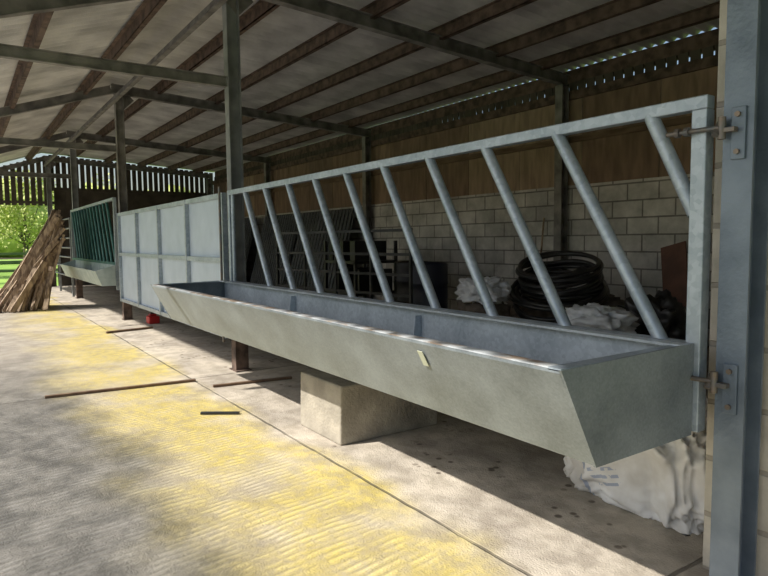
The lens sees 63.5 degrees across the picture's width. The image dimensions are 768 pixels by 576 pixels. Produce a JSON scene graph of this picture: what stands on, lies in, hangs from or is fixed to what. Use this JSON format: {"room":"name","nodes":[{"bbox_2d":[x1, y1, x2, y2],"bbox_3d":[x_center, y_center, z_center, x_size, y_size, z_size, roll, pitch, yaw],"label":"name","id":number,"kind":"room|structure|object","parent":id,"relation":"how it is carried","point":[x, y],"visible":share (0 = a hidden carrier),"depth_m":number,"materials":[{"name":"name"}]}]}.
{"room":"farm building","nodes":[
{"label":"farm building","id":0,"kind":"room"},
{"bbox_2d":[54,187,206,285],"bbox_3d":[-7.893,-1.683,20.342,5.098,3.000,0.080,-4,5,-34],"label":"wall","id":1,"kind":"structure","parent":0,"point":[137,199],"depth_m":19.57,"materials":[{"name":"brown wood"}]},
{"bbox_2d":[0,155,212,205],"bbox_3d":[-9.305,-3.314,19.348,8.115,1.531,0.055,-4,5,-34],"label":"boards","id":2,"kind":"object","parent":1,"relation":"attached to","point":[7,201],"visible":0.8,"depth_m":19.34,"materials":[{"name":"wood"}]},
{"bbox_2d":[0,284,708,575],"bbox_3d":[-2.994,0.833,7.884,11.430,0.200,26.700,-4,5,-34],"label":"floor","id":3,"kind":"structure","parent":0,"point":[136,481],"depth_m":3.36,"materials":[{"name":"concrete"}]},
{"bbox_2d":[0,209,65,312],"bbox_3d":[-7.514,-0.589,12.623,1.693,2.027,2.211,-4,5,-34],"label":"pile","id":4,"kind":"object","parent":3,"relation":"on","point":[29,286],"visible":1,"depth_m":12.11,"materials":[{"name":"brown wood"}]},
{"bbox_2d":[45,160,56,286],"bbox_3d":[-10.049,-1.927,18.703,0.160,3.780,0.200,-4,5,-34],"label":"steel post","id":5,"kind":"object","parent":3,"relation":"on","point":[48,170],"visible":0.46,"depth_m":18.63,"materials":[{"name":"grey metal"}]},
{"bbox_2d":[55,217,74,296],"bbox_3d":[-8.763,-0.869,16.713,0.050,1.890,4.700,-4,5,-34],"label":"gate","id":6,"kind":"object","parent":5,"relation":"attached to","point":[69,218],"visible":0.26,"depth_m":14.93,"materials":[{"name":"metal"}]},
{"bbox_2d":[69,137,83,298],"bbox_3d":[-7.285,-1.643,14.666,0.160,3.780,0.200,-4,5,-34],"label":"steel post","id":7,"kind":"object","parent":3,"relation":"on","point":[73,158],"visible":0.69,"depth_m":14.61,"materials":[{"name":"grey metal"}]},
{"bbox_2d":[0,171,70,178],"bbox_3d":[-8.566,-2.563,13.725,2.940,0.142,0.060,-4,5,-34],"label":"tie beam","id":8,"kind":"structure","parent":7,"relation":"attached to","point":[2,173],"depth_m":14.13,"materials":[{"name":"metal"}]},
{"bbox_2d":[0,130,270,162],"bbox_3d":[-6.361,-3.210,15.189,7.735,1.044,0.100,-4,5,-34],"label":"rafter","id":9,"kind":"object","parent":8,"relation":"on","point":[84,136],"visible":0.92,"depth_m":15.38,"materials":[{"name":"metal"}]},
{"bbox_2d":[45,379,195,398],"bbox_3d":[-2.321,0.894,5.539,1.247,0.022,0.035,-3,5,-28],"label":"batten","id":10,"kind":"object","parent":3,"relation":"on","point":[187,380],"visible":1,"depth_m":5.51,"materials":[{"name":"brown wood"}]},
{"bbox_2d":[114,93,133,319],"bbox_3d":[-4.397,-1.347,10.449,0.160,3.780,0.200,-4,5,-34],"label":"steel post","id":11,"kind":"object","parent":3,"relation":"on","point":[118,111],"visible":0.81,"depth_m":10.39,"materials":[{"name":"grey metal"}]},
{"bbox_2d":[0,137,116,151],"bbox_3d":[-5.678,-2.266,9.507,2.940,0.142,0.060,-4,5,-34],"label":"tie beam","id":12,"kind":"structure","parent":11,"relation":"attached to","point":[3,140],"depth_m":9.83,"materials":[{"name":"metal"}]},
{"bbox_2d":[60,197,119,289],"bbox_3d":[-6.051,-0.879,12.439,0.376,1.575,4.900,-4,5,-34],"label":"barrier","id":13,"kind":"object","parent":11,"relation":"attached to","point":[87,267],"visible":0.99,"depth_m":11.88,"materials":[{"name":"metal"}]},
{"bbox_2d":[0,83,370,136],"bbox_3d":[-3.473,-2.913,10.972,7.735,1.044,0.100,-4,5,-34],"label":"rafter","id":14,"kind":"object","parent":11,"relation":"on","point":[134,92],"visible":0.96,"depth_m":10.76,"materials":[{"name":"metal"}]},
{"bbox_2d":[43,0,227,166],"bbox_3d":[-3.274,-2.979,8.457,0.062,0.120,24.400,-4,5,-34],"label":"tie","id":15,"kind":"object","parent":14,"relation":"attached to","point":[213,6],"visible":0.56,"depth_m":7.76,"materials":[{"name":"metal"}]},
{"bbox_2d":[137,0,536,166],"bbox_3d":[-1.090,-3.272,10.114,0.100,0.140,24.700,-4,5,-34],"label":"purlin","id":16,"kind":"structure","parent":14,"relation":"on","point":[492,10],"depth_m":8.69,"materials":[{"name":"wood"}]},
{"bbox_2d":[166,0,661,170],"bbox_3d":[-0.305,-3.266,10.652,0.100,0.140,24.700,-4,5,-34],"label":"purlin","id":17,"kind":"structure","parent":14,"relation":"on","point":[614,8],"depth_m":8.57,"materials":[{"name":"wood"}]},
{"bbox_2d":[106,326,152,333],"bbox_3d":[-3.775,0.622,9.217,0.050,0.030,0.694,4,6,44],"label":"batten","id":18,"kind":"object","parent":3,"relation":"on","point":[149,327],"visible":1,"depth_m":9.20,"materials":[{"name":"brown wood"}]},
{"bbox_2d":[146,312,159,323],"bbox_3d":[-3.754,0.482,10.071,0.170,0.180,0.200,-4,5,-34],"label":"can","id":19,"kind":"object","parent":3,"relation":"on","point":[152,318],"visible":0.93,"depth_m":10.01,"materials":[{"name":"red plastic"}]},
{"bbox_2d":[206,178,211,194],"bbox_3d":[-6.010,-2.027,21.462,0.140,3.478,0.130,-4,5,-34],"label":"stanchion","id":20,"kind":"object","parent":3,"relation":"on","point":[208,181],"visible":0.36,"depth_m":21.34,"materials":[{"name":"metal"}]},
{"bbox_2d":[0,155,211,178],"bbox_3d":[-9.125,-3.494,19.225,7.735,1.044,0.100,-4,5,-34],"label":"rafter","id":21,"kind":"object","parent":20,"relation":"on","point":[43,158],"visible":0.96,"depth_m":19.38,"materials":[{"name":"metal"}]},
{"bbox_2d":[200,411,239,414],"bbox_3d":[-1.247,0.950,4.713,0.294,0.018,0.035,0,4,1],"label":"strip","id":22,"kind":"object","parent":3,"relation":"on","point":[202,412],"visible":1,"depth_m":4.70,"materials":[{"name":"plastic"}]},
{"bbox_2d":[222,0,251,371],"bbox_3d":[-1.486,-1.048,6.199,0.160,3.780,0.200,-4,5,-34],"label":"steel post","id":23,"kind":"object","parent":3,"relation":"on","point":[231,29],"visible":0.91,"depth_m":6.16,"materials":[{"name":"grey metal"}]},
{"bbox_2d":[0,43,226,87],"bbox_3d":[-2.767,-1.967,5.257,2.940,0.142,0.060,-4,5,-34],"label":"tie beam","id":24,"kind":"structure","parent":23,"relation":"attached to","point":[7,51],"depth_m":5.47,"materials":[{"name":"metal"}]},
{"bbox_2d":[0,0,569,85],"bbox_3d":[-0.562,-2.614,6.722,7.735,1.044,0.100,-4,5,-34],"label":"rafter","id":25,"kind":"object","parent":24,"relation":"on","point":[325,9],"visible":1,"depth_m":6.97,"materials":[{"name":"metal"}]},
{"bbox_2d":[117,187,228,341],"bbox_3d":[-3.019,-0.376,8.282,0.084,1.550,5.057,-4,5,-34],"label":"gate","id":26,"kind":"object","parent":23,"relation":"attached to","point":[183,241],"visible":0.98,"depth_m":7.88,"materials":[{"name":"metal"}]},
{"bbox_2d":[227,217,256,280],"bbox_3d":[-4.618,-1.097,18.771,0.592,1.993,2.624,-4,5,-34],"label":"stack","id":27,"kind":"object","parent":3,"relation":"on","point":[248,224],"visible":0.07,"depth_m":17.93,"materials":[{"name":"black metal"}]},
{"bbox_2d":[213,376,291,387],"bbox_3d":[-1.210,0.867,5.746,0.737,0.022,0.035,-3,5,-26],"label":"batten","id":28,"kind":"object","parent":3,"relation":"on","point":[286,377],"visible":1,"depth_m":5.72,"materials":[{"name":"brown wood"}]},
{"bbox_2d":[264,163,272,281],"bbox_3d":[-3.246,-1.743,17.426,0.140,3.478,0.130,-4,5,-34],"label":"stanchion","id":29,"kind":"object","parent":3,"relation":"on","point":[267,173],"visible":0.36,"depth_m":17.32,"materials":[{"name":"metal"}]},
{"bbox_2d":[250,214,297,285],"bbox_3d":[-2.893,-0.920,16.252,0.592,1.993,2.120,-4,5,-34],"label":"stack","id":30,"kind":"object","parent":3,"relation":"on","point":[267,239],"visible":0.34,"depth_m":16.24,"materials":[{"name":"black metal"}]},
{"bbox_2d":[286,208,354,293],"bbox_3d":[-1.514,-0.778,14.238,0.592,1.993,2.422,-4,5,-34],"label":"stack","id":31,"kind":"object","parent":3,"relation":"on","point":[351,213],"visible":0.35,"depth_m":14.22,"materials":[{"name":"black metal"}]},
{"bbox_2d":[276,228,412,303],"bbox_3d":[-0.781,-0.202,10.117,0.045,1.480,3.482,-5,6,-43],"label":"metal hurdle","id":32,"kind":"object","parent":3,"relation":"on","point":[305,270],"visible":0.47,"depth_m":9.76,"materials":[{"name":"grey metal"}]},
{"bbox_2d":[324,241,397,300],"bbox_3d":[-0.434,-0.213,11.386,0.900,1.300,1.100,-4,5,-34],"label":"storage rack","id":33,"kind":"object","parent":3,"relation":"on","point":[359,282],"visible":0.55,"depth_m":11.08,"materials":[{"name":"metal"}]},
{"bbox_2d":[362,137,371,297],"bbox_3d":[-0.358,-1.446,13.209,0.140,3.478,0.130,-4,5,-34],"label":"stanchion","id":34,"kind":"object","parent":3,"relation":"on","point":[366,141],"visible":0.55,"depth_m":13.14,"materials":[{"name":"metal"}]},
{"bbox_2d":[301,369,436,444],"bbox_3d":[-0.111,0.780,4.399,0.800,0.385,0.570,-4,5,-34],"label":"concrete block","id":35,"kind":"object","parent":3,"relation":"on","point":[343,411],"visible":0.71,"depth_m":4.11,"materials":[{"name":"beige concrete"}]},
{"bbox_2d":[394,261,428,303],"bbox_3d":[0.479,0.021,10.510,0.618,0.950,0.618,-4,5,-34],"label":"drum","id":36,"kind":"object","parent":3,"relation":"on","point":[400,267],"visible":0.23,"depth_m":10.27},
{"bbox_2d":[413,262,447,308],"bbox_3d":[0.709,0.072,9.821,0.618,0.950,0.618,-4,5,-34],"label":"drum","id":37,"kind":"object","parent":3,"relation":"on","point":[437,271],"visible":0.49,"depth_m":9.57,"materials":[{"name":"black"}]},
{"bbox_2d":[454,276,511,316],"bbox_3d":[1.163,0.286,7.205,0.618,0.892,0.783,-4,5,-34],"label":"bag","id":38,"kind":"object","parent":3,"relation":"on","point":[468,298],"visible":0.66,"depth_m":7.02,"materials":[{"name":"white plastic"}]},
{"bbox_2d":[540,218,544,252],"bbox_3d":[2.320,-0.245,9.262,0.324,1.607,0.400,-4,5,-34],"label":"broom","id":39,"kind":"object","parent":3,"relation":"on","point":[543,218],"visible":0.3,"depth_m":9.30,"materials":[{"name":"brown wood"}]},
{"bbox_2d":[553,84,568,289],"bbox_3d":[2.553,-1.147,8.958,0.140,3.478,0.130,-4,5,-34],"label":"stanchion","id":40,"kind":"object","parent":3,"relation":"on","point":[561,92],"visible":0.64,"depth_m":8.91,"materials":[{"name":"metal"}]},
{"bbox_2d":[506,294,624,317],"bbox_3d":[2.336,0.356,7.796,1.479,0.688,2.149,-4,5,-34],"label":"rubble heap","id":41,"kind":"object","parent":3,"relation":"on","point":[613,301],"visible":0.05,"depth_m":7.47,"materials":[{"name":"black rubber"}]},
{"bbox_2d":[509,251,609,322],"bbox_3d":[2.094,-0.018,7.310,1.265,0.824,1.162,-4,6,-39],"label":"coil","id":42,"kind":"object","parent":41,"relation":"on","point":[595,289],"visible":0.83,"depth_m":7.04,"materials":[{"name":"plastic"}]},
{"bbox_2d":[565,303,639,333],"bbox_3d":[2.018,0.491,5.889,0.563,0.689,0.815,-4,5,-34],"label":"bag","id":43,"kind":"object","parent":3,"relation":"on","point":[592,315],"visible":0.38,"depth_m":5.66,"materials":[{"name":"white plastic"}]},
{"bbox_2d":[563,397,707,535],"bbox_3d":[1.372,0.778,3.112,0.645,0.557,0.886,-4,5,-37],"label":"sack","id":44,"kind":"object","parent":3,"relation":"on","point":[665,483],"visible":0.36,"depth_m":2.83,"materials":[{"name":"white plastic"}]},
{"bbox_2d":[616,289,686,339],"bbox_3d":[2.823,0.394,6.483,0.734,0.771,0.851,-4,5,-34],"label":"tarpaulin","id":45,"kind":"object","parent":3,"relation":"on","point":[671,314],"visible":0.4,"depth_m":6.22,"materials":[{"name":"plastic"}]},
{"bbox_2d":[661,241,687,307],"bbox_3d":[3.441,0.099,7.305,0.248,1.300,0.720,1,5,15],"label":"leaning board","id":46,"kind":"object","parent":3,"relation":"on","point":[674,263],"visible":0.5,"depth_m":7.38,"materials":[{"name":"brown wood"}]},
{"bbox_2d":[709,0,767,575],"bbox_3d":[1.250,-0.760,2.120,0.185,3.780,0.160,-4,5,-34],"label":"steel post","id":47,"kind":"object","parent":3,"relation":"on","point":[743,251],"visible":1,"depth_m":2.16,"materials":[{"name":"grey metal"}]},
{"bbox_2d":[227,94,714,431],"bbox_3d":[-0.175,-0.188,4.156,0.054,1.254,4.705,-4,5,-34],"label":"barrier","id":48,"kind":"object","parent":47,"relation":"attached to","point":[695,195],"visible":0.73,"depth_m":2.73,"materials":[{"name":"grey metal"}]},
{"bbox_2d":[150,280,693,467],"bbox_3d":[-0.503,0.248,4.037,0.780,0.340,4.790,-4,5,-34],"label":"trough","id":49,"kind":"object","parent":48,"relation":"attached to","point":[596,398],"visible":1,"depth_m":2.50,"materials":[{"name":"grey metal"}]},
{"bbox_2d":[666,105,746,159],"bbox_3d":[1.119,-0.529,2.168,0.054,0.175,0.261,-4,6,-39],"label":"gate hinge","id":50,"kind":"object","parent":47,"relation":"attached to","point":[738,126],"visible":1,"depth_m":2.10,"materials":[{"name":"metal"}]},
{"bbox_2d":[690,363,737,414],"bbox_3d":[1.127,0.348,2.236,0.054,0.175,0.261,-4,6,-39],"label":"gate hinge","id":51,"kind":"object","parent":47,"relation":"attached to","point":[729,385],"visible":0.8,"depth_m":2.17,"materials":[{"name":"metal"}]},
{"bbox_3d":[2.214,-2.329,2.669,7.735,1.044,0.100,-4,5,-34],"label":"rafter","id":52,"kind":"object","parent":47,"relation":"on","visible":0},
{"bbox_2d":[0,11,53,136],"bbox_3d":[-4.554,-2.686,7.783,0.100,0.140,24.700,-4,5,-34],"label":"purlin","id":53,"kind":"structure","parent":52,"relation":"on","point":[39,24],"depth_m":7.36,"materials":[{"name":"wood"}]},
{"bbox_2d":[24,0,166,161],"bbox_3d":[-3.707,-3.078,8.335,0.100,0.140,24.700,-4,5,-34],"label":"purlin","id":54,"kind":"structure","parent":52,"relation":"on","point":[148,9],"depth_m":7.91,"materials":[{"name":"wood"}]},
{"bbox_2d":[68,0,279,156],"bbox_3d":[-2.743,-3.283,8.981,0.100,0.140,24.700,-4,5,-34],"label":"purlin","id":55,"kind":"structure","parent":52,"relation":"on","point":[261,9],"depth_m":8.69,"materials":[{"name":"wood"}]},
{"bbox_2d":[104,0,409,163],"bbox_3d":[-1.916,-3.277,9.548,0.100,0.140,24.700,-4,5,-34],"label":"purlin","id":56,"kind":"structure","parent":52,"relation":"on","point":[378,8],"depth_m":8.72,"materials":[{"name":"wood"}]},
{"bbox_2d":[193,1,719,173],"bbox_3d":[0.397,-3.261,11.133,0.100,0.140,24.700,-4,5,-34],"label":"purlin","id":57,"kind":"structure","parent":52,"relation":"on","point":[706,13],"depth_m":8.50,"materials":[{"name":"wood"}]},
{"bbox_2d":[0,0,719,171],"bbox_3d":[-2.367,-2.957,9.322,8.070,1.012,24.800,-4,5,-34],"label":"ceiling","id":58,"kind":"structure","parent":0,"point":[90,30],"depth_m":8.66,"materials":[{"name":"grey metal"}]},
{"bbox_2d":[227,172,714,346],"bbox_3d":[1.069,-0.630,11.596,0.200,2.070,24.400,-4,5,-34],"label":"wall","id":59,"kind":"structure","parent":0,"point":[646,215],"depth_m":9.57,"materials":[{"name":"grey brick"}]},
{"bbox_2d":[212,54,717,218],"bbox_3d":[0.981,-2.321,11.417,0.088,1.328,24.400,-4,5,-34],"label":"cladding","id":60,"kind":"object","parent":59,"relation":"on","point":[625,152],"visible":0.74,"depth_m":9.70,"materials":[{"name":"wood"}]},
{"bbox_2d":[214,28,718,179],"bbox_3d":[1.045,-3.130,11.390,0.065,0.368,24.422,-4,5,-34],"label":"boards","id":61,"kind":"object","parent":60,"relation":"attached to","point":[705,43],"visible":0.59,"depth_m":9.60,"materials":[{"name":"wood"}]},
{"bbox_2d":[702,0,767,575],"bbox_3d":[3.351,-0.789,3.414,4.710,3.600,0.565,-4,5,-34],"label":"wall","id":62,"kind":"structure","parent":0,"point":[762,524],"depth_m":2.32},
{"label":"outside","id":63,"kind":"structure","parent":0,"visible":0},
{"bbox_2d":[0,259,57,287],"bbox_3d":[-18.375,0.751,13.188,100.000,0.145,100.000,-4,5,-34],"label":"grass field","id":64,"kind":"structure","parent":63,"point":[5,276],"depth_m":36.80,"materials":[{"name":"green plant"}]},
{"bbox_2d":[0,170,55,257],"bbox_3d":[-19.856,-3.750,34.158,4.939,5.648,4.640,-4,5,-34],"label":"tree","id":65,"kind":"object","parent":64,"relation":"on","point":[20,226],"visible":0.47,"depth_m":33.13,"materials":[{"name":"green plant"}]},
{"bbox_2d":[0,250,57,272],"bbox_3d":[-17.804,-0.638,22.011,17.000,1.250,0.150,-4,5,-34],"label":"rail fence","id":66,"kind":"object","parent":64,"relation":"on","point":[26,252],"visible":0.12,"depth_m":24.25,"materials":[{"name":"brown wood"}]},
{"bbox_2d":[32,173,115,241],"bbox_3d":[-19.655,-4.537,40.961,6.166,6.167,6.598,1,5,20],"label":"tree","id":67,"kind":"object","parent":64,"relation":"on","point":[41,219],"visible":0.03,"depth_m":40.31,"materials":[{"name":"green plant"}]},
{"bbox_2d":[0,178,189,257],"bbox_3d":[-31.364,-5.555,47.652,86.777,6.499,6.943,-4,5,-34],"label":"hedgerow","id":68,"kind":"object","parent":64,"relation":"on","point":[12,247],"visible":0.03,"depth_m":47.24,"materials":[{"name":"green plant"}]}
]}

